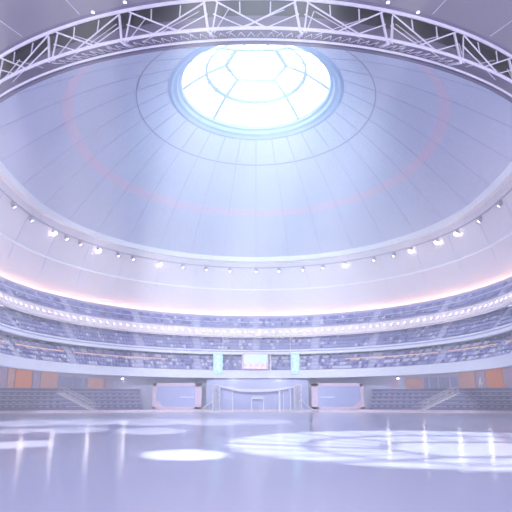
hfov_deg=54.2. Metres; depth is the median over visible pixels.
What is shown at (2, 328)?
balcony
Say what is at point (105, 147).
ceiling
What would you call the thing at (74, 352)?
trim
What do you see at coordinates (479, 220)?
spotlight
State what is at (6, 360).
balcony
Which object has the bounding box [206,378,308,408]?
wall
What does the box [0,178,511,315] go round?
wall
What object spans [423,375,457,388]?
concourse opening
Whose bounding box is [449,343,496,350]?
trim
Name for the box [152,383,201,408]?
screen
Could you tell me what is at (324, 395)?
screen
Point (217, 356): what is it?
banner
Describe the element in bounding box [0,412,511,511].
floor
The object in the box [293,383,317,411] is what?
lattice tower
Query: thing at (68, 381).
concourse opening
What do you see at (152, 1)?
trim
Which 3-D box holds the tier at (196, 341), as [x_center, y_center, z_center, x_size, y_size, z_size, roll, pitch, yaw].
[0.000,8.023,62.455,64.799,3.650,60.328,0,-16,0]
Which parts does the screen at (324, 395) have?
screen panel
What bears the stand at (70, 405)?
on the floor
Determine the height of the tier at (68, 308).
2.500 m
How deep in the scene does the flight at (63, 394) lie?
80.47 m
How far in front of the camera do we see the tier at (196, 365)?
81.26 m
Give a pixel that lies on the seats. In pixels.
(49, 323)
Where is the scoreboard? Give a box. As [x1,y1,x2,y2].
[242,353,268,369]
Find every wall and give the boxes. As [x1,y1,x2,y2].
[0,0,511,78]
[0,16,511,102]
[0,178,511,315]
[0,366,511,409]
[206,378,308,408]
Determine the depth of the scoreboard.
85.70 m
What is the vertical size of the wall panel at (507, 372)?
3.090 m
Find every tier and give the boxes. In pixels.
[0,282,511,328]
[0,305,511,354]
[0,334,511,369]
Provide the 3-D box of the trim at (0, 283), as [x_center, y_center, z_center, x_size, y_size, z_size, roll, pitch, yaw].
[0.000,4.102,63.493,62.259,0.080,57.963,0,-16,0]
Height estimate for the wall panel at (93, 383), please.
1.790 m
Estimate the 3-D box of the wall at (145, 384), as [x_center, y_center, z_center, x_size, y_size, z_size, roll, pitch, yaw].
[0.000,19.826,75.253,105.941,7.450,30.998,0,-16,0]
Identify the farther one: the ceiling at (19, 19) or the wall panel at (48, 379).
the wall panel at (48, 379)
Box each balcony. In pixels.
[0,292,511,336]
[0,322,511,354]
[0,353,511,377]
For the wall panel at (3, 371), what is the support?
attached to the wall at (145, 384)
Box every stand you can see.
[0,388,142,410]
[369,388,511,410]
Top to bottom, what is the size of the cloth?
1.112 m
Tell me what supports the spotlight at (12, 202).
hanging from the rail
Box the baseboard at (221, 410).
[0,409,511,413]
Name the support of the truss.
attached to the wall at (8, 84)
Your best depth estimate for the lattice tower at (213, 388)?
82.46 m
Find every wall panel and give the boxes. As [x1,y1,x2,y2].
[0,367,6,387]
[6,368,14,387]
[14,369,32,387]
[31,371,40,387]
[40,371,57,387]
[87,378,103,388]
[105,379,112,388]
[390,379,397,388]
[406,378,422,388]
[458,371,475,387]
[475,370,486,387]
[485,368,504,387]
[502,367,511,387]
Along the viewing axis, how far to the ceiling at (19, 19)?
32.76 m
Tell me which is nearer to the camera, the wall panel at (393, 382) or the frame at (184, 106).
the frame at (184, 106)
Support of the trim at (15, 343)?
attached to the tier at (196, 365)
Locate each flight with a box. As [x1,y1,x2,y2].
[57,387,96,410]
[418,386,459,410]
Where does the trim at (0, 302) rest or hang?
attached to the balcony at (34, 311)
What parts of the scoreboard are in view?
rose panel, mint panel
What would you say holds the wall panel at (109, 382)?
attached to the wall at (145, 384)
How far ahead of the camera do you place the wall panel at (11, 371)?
79.67 m
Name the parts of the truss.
post, post, post, post, post, post, post, post, post, post, post, post, post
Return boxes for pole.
[278,391,280,411]
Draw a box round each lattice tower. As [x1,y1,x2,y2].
[198,383,220,411]
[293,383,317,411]
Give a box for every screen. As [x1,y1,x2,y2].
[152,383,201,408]
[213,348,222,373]
[290,348,299,373]
[311,383,364,408]
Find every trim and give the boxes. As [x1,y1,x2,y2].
[0,0,511,54]
[0,162,511,262]
[0,283,511,322]
[0,302,511,337]
[15,343,62,350]
[74,352,166,358]
[345,352,437,358]
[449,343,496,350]
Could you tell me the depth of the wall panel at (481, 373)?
81.25 m
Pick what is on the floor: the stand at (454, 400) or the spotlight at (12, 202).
the stand at (454, 400)
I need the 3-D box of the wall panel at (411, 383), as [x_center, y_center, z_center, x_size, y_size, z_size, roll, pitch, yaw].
[27.076,21.760,85.510,2.633,1.790,1.118,0,-16,0]
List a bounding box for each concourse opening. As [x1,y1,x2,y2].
[58,375,87,388]
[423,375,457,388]
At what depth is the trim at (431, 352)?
79.69 m
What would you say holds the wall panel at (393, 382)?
attached to the wall at (145, 384)
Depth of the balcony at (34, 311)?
80.51 m
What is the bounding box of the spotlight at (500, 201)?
[496,200,502,208]
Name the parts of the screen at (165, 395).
screen panel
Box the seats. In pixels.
[0,282,511,369]
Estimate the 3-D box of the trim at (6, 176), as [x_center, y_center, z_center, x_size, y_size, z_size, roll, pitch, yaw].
[0.000,-7.996,63.113,59.500,1.200,62.630,0,-16,0]
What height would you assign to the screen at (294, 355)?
6.395 m
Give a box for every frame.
[168,45,343,139]
[251,395,263,411]
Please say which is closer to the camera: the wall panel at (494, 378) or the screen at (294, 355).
the wall panel at (494, 378)
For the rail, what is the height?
0.780 m
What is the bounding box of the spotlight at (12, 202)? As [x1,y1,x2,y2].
[10,201,16,209]
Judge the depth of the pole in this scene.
82.97 m
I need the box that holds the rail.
[0,188,511,267]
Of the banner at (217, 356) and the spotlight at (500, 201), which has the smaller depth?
the spotlight at (500, 201)
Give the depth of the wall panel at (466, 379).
82.18 m
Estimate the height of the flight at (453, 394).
3.734 m
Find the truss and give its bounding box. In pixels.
[0,0,511,96]
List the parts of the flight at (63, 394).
handrail, handrail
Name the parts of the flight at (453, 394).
handrail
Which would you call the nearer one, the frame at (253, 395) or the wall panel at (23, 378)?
the wall panel at (23, 378)
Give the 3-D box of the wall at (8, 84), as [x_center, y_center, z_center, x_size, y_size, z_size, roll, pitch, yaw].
[0.000,-12.649,39.367,54.716,2.100,14.658,0,-16,0]
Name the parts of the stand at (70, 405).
row rail, row rail, row rail, row rail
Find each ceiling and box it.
[0,0,511,50]
[0,47,511,256]
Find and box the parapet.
[0,276,511,318]
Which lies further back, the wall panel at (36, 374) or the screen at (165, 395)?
the screen at (165, 395)
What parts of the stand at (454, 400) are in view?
row rail, row rail, row rail, row rail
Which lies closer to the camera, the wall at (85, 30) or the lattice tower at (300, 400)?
the wall at (85, 30)
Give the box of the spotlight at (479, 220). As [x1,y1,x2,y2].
[476,216,482,223]
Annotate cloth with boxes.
[220,386,295,391]
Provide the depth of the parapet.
83.68 m

